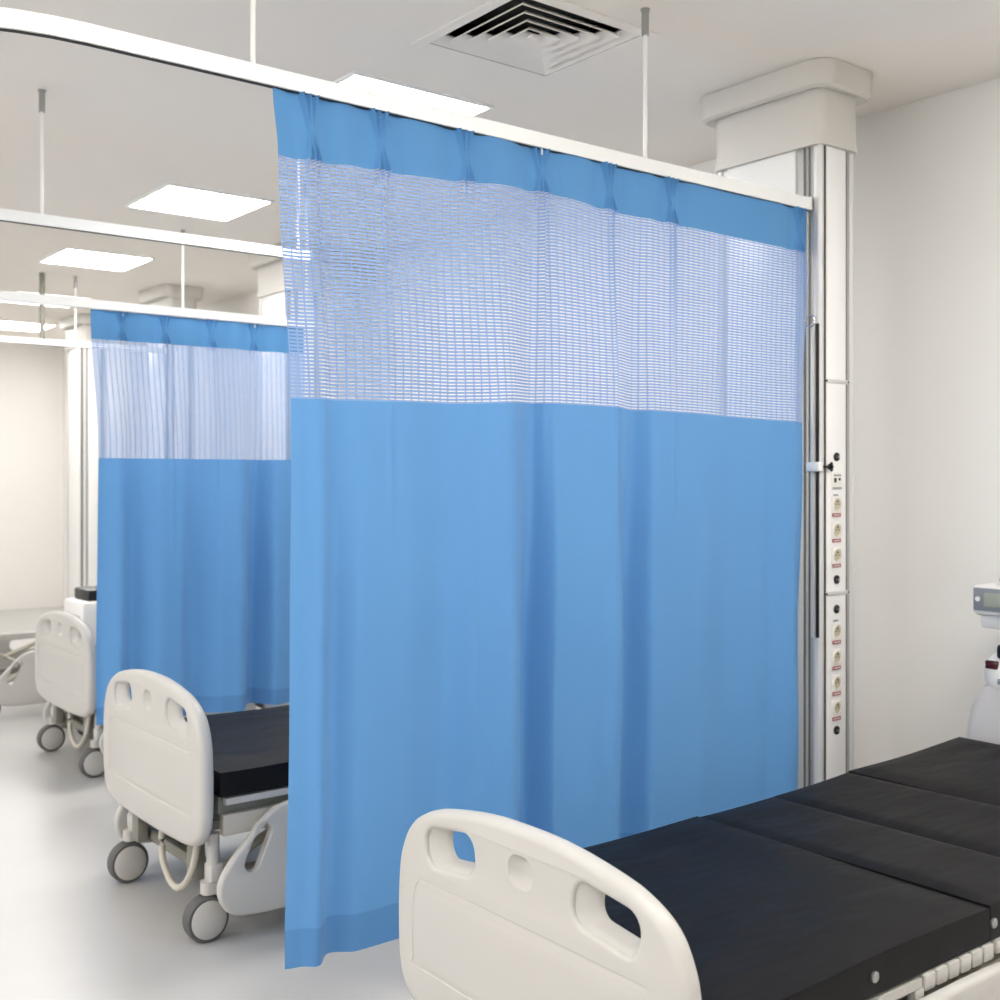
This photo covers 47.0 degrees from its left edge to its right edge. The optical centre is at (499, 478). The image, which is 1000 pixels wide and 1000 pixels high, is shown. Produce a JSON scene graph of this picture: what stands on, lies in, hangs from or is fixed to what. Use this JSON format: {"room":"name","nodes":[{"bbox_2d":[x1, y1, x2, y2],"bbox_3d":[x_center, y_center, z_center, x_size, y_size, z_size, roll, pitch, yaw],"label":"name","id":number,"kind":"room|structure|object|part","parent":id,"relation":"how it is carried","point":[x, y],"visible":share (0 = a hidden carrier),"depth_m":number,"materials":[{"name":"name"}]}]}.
{"room":"hospital room","nodes":[
{"label":"hospital room","id":0,"kind":"room"},
{"bbox_2d":[0,342,62,609],"bbox_3d":[-8.697,-0.035,10.971,8.810,3.070,0.200,0,0,-38],"label":"wall","id":1,"kind":"structure","parent":0,"point":[31,376],"depth_m":13.38,"materials":[{"name":"paint"}]},
{"bbox_2d":[0,606,414,999],"bbox_3d":[-3.568,1.550,4.573,9.010,0.100,16.600,0,0,-38],"label":"floor","id":2,"kind":"structure","parent":0,"point":[70,930],"depth_m":3.89,"materials":[{"name":"plastic"}]},
{"bbox_2d":[0,631,47,710],"bbox_3d":[-2.530,1.100,8.113,2.353,0.800,0.956,0,0,-38],"label":"hospital bed","id":3,"kind":"object","parent":2,"relation":"on","point":[17,666],"visible":0.12,"depth_m":7.20,"materials":[{"name":"grey plastic"}]},
{"bbox_3d":[-2.521,1.315,8.120,2.150,0.040,0.710,0,0,-38],"label":"frame","id":4,"kind":"part","parent":3,"relation":"part of","materials":[{"name":"grey"}]},
{"bbox_3d":[-3.311,1.225,7.807,0.331,0.190,0.024,0,0,-38],"label":"lift arm","id":5,"kind":"part","parent":3,"relation":"part of","materials":[{"name":"beige paint"}]},
{"bbox_3d":[-2.990,1.212,7.372,0.422,0.203,0.032,0,0,-38],"label":"lift arm","id":6,"kind":"part","parent":3,"relation":"part of","materials":[{"name":"beige paint"}]},
{"bbox_3d":[-3.015,1.225,7.429,0.331,0.190,0.024,0,0,-38],"label":"lift arm","id":7,"kind":"part","parent":3,"relation":"part of","materials":[{"name":"beige paint"}]},
{"bbox_3d":[-3.360,1.212,7.845,0.422,0.203,0.032,0,0,-38],"label":"lift arm","id":8,"kind":"part","parent":3,"relation":"part of","materials":[{"name":"beige paint"}]},
{"bbox_3d":[-3.227,1.242,8.155,1.181,0.342,0.032,0,0,-38],"label":"rail","id":9,"kind":"part","parent":3,"relation":"part of","materials":[{"name":"grey plastic"}]},
{"bbox_2d":[64,586,96,735],"bbox_3d":[-2.401,1.077,6.944,0.394,0.845,0.400,0,0,-38],"label":"equipment cart","id":10,"kind":"object","parent":2,"relation":"on","point":[83,605],"visible":0.07,"depth_m":6.77,"materials":[{"name":"white plastic"}]},
{"bbox_2d":[60,313,107,597],"bbox_3d":[-4.034,-0.034,11.234,0.362,3.068,0.652,0,0,-38],"label":"column","id":11,"kind":"structure","parent":2,"relation":"on","point":[82,420],"depth_m":11.04,"materials":[{"name":"grey plastic"}]},
{"bbox_3d":[-4.137,0.107,11.192,0.009,2.746,0.340,0,0,-38],"label":"panel","id":12,"kind":"part","parent":11,"relation":"part of","materials":[{"name":"white metal"}]},
{"bbox_3d":[-3.888,0.107,11.029,0.122,2.746,0.009,0,0,-38],"label":"panel","id":13,"kind":"part","parent":11,"relation":"part of","materials":[{"name":"white metal"}]},
{"bbox_2d":[35,611,288,777],"bbox_3d":[-1.381,1.100,6.764,2.381,0.800,0.956,0,0,-38],"label":"hospital bed","id":14,"kind":"object","parent":2,"relation":"on","point":[65,647],"visible":0.23,"depth_m":5.97,"materials":[{"name":"grey plastic"}]},
{"bbox_3d":[-2.460,1.258,6.365,0.075,0.187,0.060,0,0,-38],"label":"caster stem","id":15,"kind":"part","parent":14,"relation":"part of","materials":[{"name":"grey plastic"}]},
{"bbox_3d":[-2.409,1.175,6.279,0.042,0.310,0.060,0,0,-38],"label":"footboard post","id":16,"kind":"part","parent":14,"relation":"part of","materials":[{"name":"grey"}]},
{"bbox_3d":[-2.090,1.242,6.797,1.181,0.342,0.032,0,0,-38],"label":"rail","id":17,"kind":"part","parent":14,"relation":"part of","materials":[{"name":"grey plastic"}]},
{"bbox_3d":[-2.291,0.955,6.053,0.046,0.510,0.914,0,0,-38],"label":"footboard","id":18,"kind":"part","parent":14,"relation":"part of","materials":[{"name":"grey plastic"}]},
{"bbox_3d":[-2.101,1.175,5.885,0.042,0.310,0.060,0,0,-38],"label":"footboard post","id":19,"kind":"part","parent":14,"relation":"part of","materials":[{"name":"grey"}]},
{"bbox_3d":[-2.029,1.258,5.814,0.075,0.187,0.060,0,0,-38],"label":"caster stem","id":20,"kind":"part","parent":14,"relation":"part of","materials":[{"name":"grey plastic"}]},
{"bbox_3d":[-1.383,1.315,6.763,2.150,0.040,0.710,0,0,-38],"label":"frame","id":21,"kind":"part","parent":14,"relation":"part of","materials":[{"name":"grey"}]},
{"bbox_3d":[-1.520,1.242,6.069,1.181,0.342,0.032,0,0,-38],"label":"rail","id":22,"kind":"part","parent":14,"relation":"part of","materials":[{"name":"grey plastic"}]},
{"bbox_2d":[138,284,203,458],"bbox_3d":[-2.741,-0.034,9.579,0.362,3.068,0.652,0,0,-38],"label":"column","id":23,"kind":"structure","parent":2,"relation":"on","point":[168,295],"depth_m":9.39,"materials":[{"name":"grey plastic"}]},
{"bbox_3d":[-2.844,0.107,9.537,0.009,2.746,0.340,0,0,-38],"label":"panel","id":24,"kind":"part","parent":23,"relation":"part of","materials":[{"name":"white"}]},
{"bbox_3d":[-2.595,0.107,9.374,0.122,2.746,0.009,0,0,-38],"label":"panel","id":25,"kind":"part","parent":23,"relation":"part of","materials":[{"name":"white"}]},
{"bbox_2d":[103,669,288,942],"bbox_3d":[-0.291,1.086,4.704,2.381,0.828,0.956,0,0,-38],"label":"hospital bed","id":26,"kind":"object","parent":2,"relation":"on","point":[176,780],"visible":0.41,"depth_m":3.81,"materials":[{"name":"grey plastic"}]},
{"bbox_3d":[-1.370,1.250,4.305,0.075,0.194,0.060,0,0,-38],"label":"caster stem","id":27,"kind":"part","parent":26,"relation":"part of","materials":[{"name":"grey plastic"}]},
{"bbox_3d":[-1.318,1.164,4.218,0.042,0.321,0.060,0,0,-38],"label":"footboard post","id":28,"kind":"part","parent":26,"relation":"part of","materials":[{"name":"grey"}]},
{"bbox_3d":[-1.201,0.936,3.993,0.046,0.528,0.914,0,0,-38],"label":"footboard","id":29,"kind":"part","parent":26,"relation":"part of","materials":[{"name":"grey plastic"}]},
{"bbox_3d":[-0.999,1.232,4.737,1.181,0.354,0.032,0,0,-38],"label":"rail","id":30,"kind":"part","parent":26,"relation":"part of","materials":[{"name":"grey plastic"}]},
{"bbox_3d":[-1.010,1.164,3.824,0.042,0.321,0.060,0,0,-38],"label":"footboard post","id":31,"kind":"part","parent":26,"relation":"part of","materials":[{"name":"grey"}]},
{"bbox_3d":[-0.293,1.308,4.702,2.150,0.041,0.710,0,0,-38],"label":"frame","id":32,"kind":"part","parent":26,"relation":"part of","materials":[{"name":"grey"}]},
{"bbox_3d":[-0.939,1.250,3.753,0.075,0.194,0.060,0,0,-38],"label":"caster stem","id":33,"kind":"part","parent":26,"relation":"part of","materials":[{"name":"grey plastic"}]},
{"bbox_3d":[-0.797,0.971,4.308,0.927,0.095,0.875,0,0,-38],"label":"mattress","id":34,"kind":"part","parent":26,"relation":"part of","materials":[{"name":"black leather"}]},
{"bbox_3d":[-0.763,1.202,3.954,0.422,0.210,0.032,0,0,-38],"label":"lift arm","id":35,"kind":"part","parent":26,"relation":"part of","materials":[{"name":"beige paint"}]},
{"bbox_3d":[-0.430,1.232,4.009,1.181,0.354,0.032,0,0,-38],"label":"rail","id":36,"kind":"part","parent":26,"relation":"part of","materials":[{"name":"grey plastic"}]},
{"bbox_2d":[249,242,330,459],"bbox_3d":[-1.448,-0.034,7.925,0.362,3.068,0.652,0,0,-38],"label":"column","id":37,"kind":"structure","parent":2,"relation":"on","point":[271,289],"depth_m":7.81,"materials":[{"name":"grey paint"}]},
{"bbox_3d":[-1.550,0.107,7.883,0.009,2.746,0.340,0,0,-38],"label":"panel","id":38,"kind":"part","parent":37,"relation":"part of","materials":[{"name":"white"}]},
{"bbox_3d":[-1.302,0.107,7.720,0.122,2.746,0.009,0,0,-38],"label":"panel","id":39,"kind":"part","parent":37,"relation":"part of","materials":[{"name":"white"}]},
{"bbox_2d":[399,737,999,999],"bbox_3d":[0.968,1.100,3.029,2.381,0.800,0.956,0,0,-38],"label":"hospital bed","id":40,"kind":"object","parent":2,"relation":"on","point":[878,881],"visible":1,"depth_m":2.51,"materials":[{"name":"grey plastic"}]},
{"bbox_3d":[0.058,0.955,2.317,0.046,0.510,0.914,0,0,-38],"label":"footboard","id":41,"kind":"part","parent":40,"relation":"part of","materials":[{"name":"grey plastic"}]},
{"bbox_3d":[0.461,0.989,2.633,0.927,0.092,0.875,0,0,-38],"label":"mattress","id":42,"kind":"part","parent":40,"relation":"part of","materials":[{"name":"black leather"}]},
{"bbox_3d":[0.960,0.989,3.022,0.332,0.092,0.875,0,0,-38],"label":"mattress","id":43,"kind":"part","parent":40,"relation":"part of","materials":[{"name":"black leather"}]},
{"bbox_3d":[1.239,0.982,3.241,0.372,0.106,0.875,0,0,-38],"label":"mattress","id":44,"kind":"part","parent":40,"relation":"part of","materials":[{"name":"black leather"}]},
{"bbox_3d":[1.647,0.965,3.560,0.657,0.107,0.875,0,0,-38],"label":"mattress","id":45,"kind":"part","parent":40,"relation":"part of","materials":[{"name":"black leather"}]},
{"bbox_3d":[0.829,1.242,2.333,1.181,0.342,0.032,0,0,-38],"label":"rail","id":46,"kind":"part","parent":40,"relation":"part of","materials":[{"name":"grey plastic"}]},
{"bbox_2d":[701,58,872,788],"bbox_3d":[1.139,-0.034,4.616,0.362,3.068,0.652,0,0,-38],"label":"column","id":47,"kind":"structure","parent":2,"relation":"on","point":[791,129],"depth_m":4.41,"materials":[{"name":"grey metal"}]},
{"bbox_3d":[1.036,0.107,4.574,0.009,2.746,0.340,0,0,-38],"label":"panel","id":48,"kind":"part","parent":47,"relation":"part of","materials":[{"name":"white"}]},
{"bbox_3d":[1.187,0.006,4.366,0.012,1.190,0.014,0,0,-38],"label":"equipment rail","id":49,"kind":"part","parent":47,"relation":"part of","materials":[{"name":"silver metal"}]},
{"bbox_3d":[1.241,-0.046,4.352,0.048,0.036,0.022,0,0,-38],"label":"wing knob","id":50,"kind":"part","parent":47,"relation":"part of","materials":[{"name":"black plastic"}]},
{"bbox_3d":[1.285,0.107,4.411,0.122,2.746,0.009,0,0,-38],"label":"panel","id":51,"kind":"part","parent":47,"relation":"part of","materials":[{"name":"white metal"}]},
{"bbox_2d":[831,472,841,489],"bbox_3d":[1.288,0.008,4.405,0.064,0.066,0.006,0,0,-38],"label":"outlet","id":52,"kind":"object","parent":47,"relation":"attached to","point":[836,477],"depth_m":4.40,"materials":[{"name":"white plastic"}]},
{"bbox_2d":[832,699,841,720],"bbox_3d":[1.290,0.884,4.403,0.060,0.078,0.011,0,0,-38],"label":"power socket","id":53,"kind":"object","parent":47,"relation":"attached to","point":[836,703],"depth_m":4.40,"materials":[{"name":"beige plastic"}]},
{"bbox_2d":[832,674,841,695],"bbox_3d":[1.290,0.787,4.403,0.060,0.078,0.011,0,0,-38],"label":"power socket","id":54,"kind":"object","parent":47,"relation":"attached to","point":[836,678],"depth_m":4.40,"materials":[{"name":"beige plastic"}]},
{"bbox_2d":[832,648,841,669],"bbox_3d":[1.290,0.689,4.403,0.060,0.078,0.011,0,0,-38],"label":"power socket","id":55,"kind":"object","parent":47,"relation":"attached to","point":[836,652],"depth_m":4.40,"materials":[{"name":"beige plastic"}]},
{"bbox_2d":[832,623,841,643],"bbox_3d":[1.290,0.591,4.403,0.060,0.078,0.011,0,0,-38],"label":"power socket","id":56,"kind":"object","parent":47,"relation":"attached to","point":[836,627],"depth_m":4.40,"materials":[{"name":"beige plastic"}]},
{"bbox_2d":[832,547,841,567],"bbox_3d":[1.290,0.299,4.403,0.060,0.078,0.011,0,0,-38],"label":"power socket","id":57,"kind":"object","parent":47,"relation":"attached to","point":[836,551],"depth_m":4.40,"materials":[{"name":"beige plastic"}]},
{"bbox_2d":[832,522,841,542],"bbox_3d":[1.290,0.203,4.403,0.060,0.078,0.011,0,0,-38],"label":"power socket","id":58,"kind":"object","parent":47,"relation":"attached to","point":[836,526],"depth_m":4.40,"materials":[{"name":"beige plastic"}]},
{"bbox_2d":[832,496,841,516],"bbox_3d":[1.290,0.105,4.403,0.060,0.078,0.011,0,0,-38],"label":"power socket","id":59,"kind":"object","parent":47,"relation":"attached to","point":[836,500],"depth_m":4.40,"materials":[{"name":"beige plastic"}]},
{"bbox_2d":[967,582,999,744],"bbox_3d":[2.015,0.914,3.994,0.331,1.172,0.710,0,0,-38],"label":"ventilator","id":60,"kind":"object","parent":2,"relation":"on","point":[984,718],"visible":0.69,"depth_m":4.12,"materials":[{"name":"grey plastic"}]},
{"bbox_3d":[2.001,0.612,3.985,0.278,0.053,0.445,0,0,-38],"label":"black panel","id":61,"kind":"part","parent":60,"relation":"part of","materials":[{"name":"black plastic"}]},
{"bbox_2d":[0,0,999,339],"bbox_3d":[-3.568,-1.630,4.573,9.010,0.120,16.600,0,0,-38],"label":"ceiling","id":62,"kind":"structure","parent":0,"point":[119,128],"depth_m":4.65,"materials":[{"name":"paint"}]},
{"bbox_2d":[16,291,38,293],"bbox_3d":[-3.948,-1.563,9.618,0.175,0.011,0.077,0,0,-38],"label":"recessed light","id":63,"kind":"object","parent":62,"relation":"in","point":[16,291],"depth_m":9.65,"materials":[{"name":"white paint"}]},
{"bbox_2d":[0,320,56,331],"bbox_3d":[-4.936,-1.563,11.754,0.620,0.011,0.620,0,0,-38],"label":"recessed light","id":64,"kind":"object","parent":62,"relation":"in","point":[10,325],"visible":0.95,"depth_m":11.70,"materials":[{"name":"white paint"}]},
{"bbox_2d":[45,294,91,298],"bbox_3d":[-3.681,-1.563,9.826,0.378,0.011,0.077,0,0,-38],"label":"recessed light","id":65,"kind":"object","parent":62,"relation":"in","point":[47,294],"depth_m":9.85,"materials":[{"name":"white paint"}]},
{"bbox_2d":[38,247,154,271],"bbox_3d":[-2.883,-1.563,8.218,0.620,0.011,0.620,0,0,-38],"label":"recessed light","id":66,"kind":"object","parent":62,"relation":"in","point":[68,256],"visible":1,"depth_m":8.18,"materials":[{"name":"white paint"}]},
{"bbox_2d":[0,230,285,352],"bbox_3d":[-3.386,-1.295,7.509,3.341,0.550,2.137,0,0,-38],"label":"track","id":67,"kind":"object","parent":62,"relation":"hanging from","point":[41,340],"visible":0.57,"depth_m":8.75,"materials":[{"name":"white metal"}]},
{"bbox_3d":[-3.486,-1.317,8.762,0.039,0.503,0.040,0,0,-38],"label":"support post","id":68,"kind":"part","parent":67,"relation":"part of","materials":[{"name":"grey metal"}]},
{"bbox_3d":[-3.289,-1.319,8.916,0.014,0.502,0.014,0,0,-38],"label":"drop rod","id":69,"kind":"part","parent":67,"relation":"part of","materials":[{"name":"white metal"}]},
{"bbox_3d":[-2.000,-1.319,7.258,0.014,0.502,0.014,0,0,-38],"label":"drop rod","id":70,"kind":"part","parent":67,"relation":"part of","materials":[{"name":"white metal"}]},
{"bbox_2d":[0,180,316,326],"bbox_3d":[-1.876,-1.183,5.388,2.280,0.775,0.032,0,0,-38],"label":"track","id":71,"kind":"object","parent":62,"relation":"hanging from","point":[4,295],"visible":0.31,"depth_m":5.52,"materials":[{"name":"white metal"}]},
{"bbox_2d":[90,309,304,724],"bbox_3d":[-1.471,0.182,5.714,1.120,1.956,0.167,0,0,-38],"label":"curtain","id":72,"kind":"object","parent":71,"relation":"hanging from","point":[193,555],"visible":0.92,"depth_m":5.71,"materials":[{"name":"blue fabric"}]},
{"bbox_3d":[-1.457,0.490,5.724,1.074,1.180,0.169,0,0,-38],"label":"cloth panel","id":73,"kind":"part","parent":72,"relation":"part of","materials":[{"name":"blue fabric"}]},
{"bbox_3d":[-1.468,-0.378,5.714,1.115,0.555,0.081,0,0,-38],"label":"net panel","id":74,"kind":"part","parent":72,"relation":"part of","materials":[{"name":"blue"}]},
{"bbox_3d":[-1.017,-1.202,6.059,0.014,0.735,0.014,0,0,-38],"label":"drop rod","id":75,"kind":"part","parent":71,"relation":"part of","materials":[{"name":"white metal"}]},
{"bbox_2d":[126,183,273,221],"bbox_3d":[-1.707,-1.563,6.535,0.620,0.011,0.620,0,0,-38],"label":"recessed light","id":76,"kind":"object","parent":62,"relation":"in","point":[168,198],"visible":1,"depth_m":6.49,"materials":[{"name":"white paint"}]},
{"bbox_2d":[0,0,811,259],"bbox_3d":[-0.777,-1.295,4.171,3.341,0.550,2.104,0,0,-38],"label":"track","id":77,"kind":"object","parent":62,"relation":"hanging from","point":[12,20],"visible":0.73,"depth_m":3.35,"materials":[{"name":"white metal"}]},
{"bbox_3d":[-1.849,-1.319,4.647,0.014,0.502,0.014,0,0,-38],"label":"drop rod","id":78,"kind":"part","parent":77,"relation":"part of","materials":[{"name":"white metal"}]},
{"bbox_3d":[-0.637,-1.319,2.967,0.014,0.502,0.014,0,0,-38],"label":"drop rod","id":79,"kind":"part","parent":77,"relation":"part of","materials":[{"name":"white metal"}]},
{"bbox_3d":[-0.939,-1.319,5.358,0.014,0.502,0.014,0,0,-38],"label":"drop rod","id":80,"kind":"part","parent":77,"relation":"part of","materials":[{"name":"white metal"}]},
{"bbox_2d":[273,88,807,968],"bbox_3d":[0.291,0.133,3.688,2.242,2.318,0.156,0,0,-38],"label":"curtain","id":81,"kind":"object","parent":77,"relation":"hanging from","point":[577,623],"visible":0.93,"depth_m":3.54,"materials":[{"name":"blue fabric"}]},
{"bbox_3d":[0.296,-0.551,3.692,2.224,0.676,0.082,0,0,-38],"label":"net panel","id":82,"kind":"part","parent":81,"relation":"part of","materials":[{"name":"blue"}]},
{"bbox_3d":[0.298,0.477,3.695,2.180,1.425,0.161,0,0,-38],"label":"cloth panel","id":83,"kind":"part","parent":81,"relation":"part of","materials":[{"name":"blue fabric"}]},
{"bbox_3d":[0.485,-1.319,3.845,0.014,0.502,0.014,0,0,-38],"label":"drop rod","id":84,"kind":"part","parent":77,"relation":"part of","materials":[{"name":"white metal"}]},
{"bbox_2d":[333,70,493,115],"bbox_3d":[-0.492,-1.563,4.883,0.682,0.011,0.645,0,0,-38],"label":"recessed light","id":85,"kind":"object","parent":62,"relation":"in","point":[356,79],"visible":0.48,"depth_m":4.66,"materials":[{"name":"white paint"}]},
{"bbox_2d":[411,0,658,81],"bbox_3d":[0.121,-1.626,4.099,0.640,0.124,0.610,0,0,-38],"label":"ceiling vent","id":86,"kind":"object","parent":62,"relation":"in","point":[536,39],"visible":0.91,"depth_m":4.16,"materials":[{"name":"metal"}]},
{"bbox_3d":[0.121,-1.573,4.099,0.040,0.007,0.030,0,0,-38],"label":"plate","id":87,"kind":"part","parent":86,"relation":"part of","materials":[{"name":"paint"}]},
{"bbox_2d":[63,77,999,768],"bbox_3d":[-0.098,-0.035,7.285,0.200,3.070,16.600,0,0,-38],"label":"wall","id":88,"kind":"structure","parent":0,"point":[927,171],"depth_m":4.83,"materials":[{"name":"paint"}]}
]}

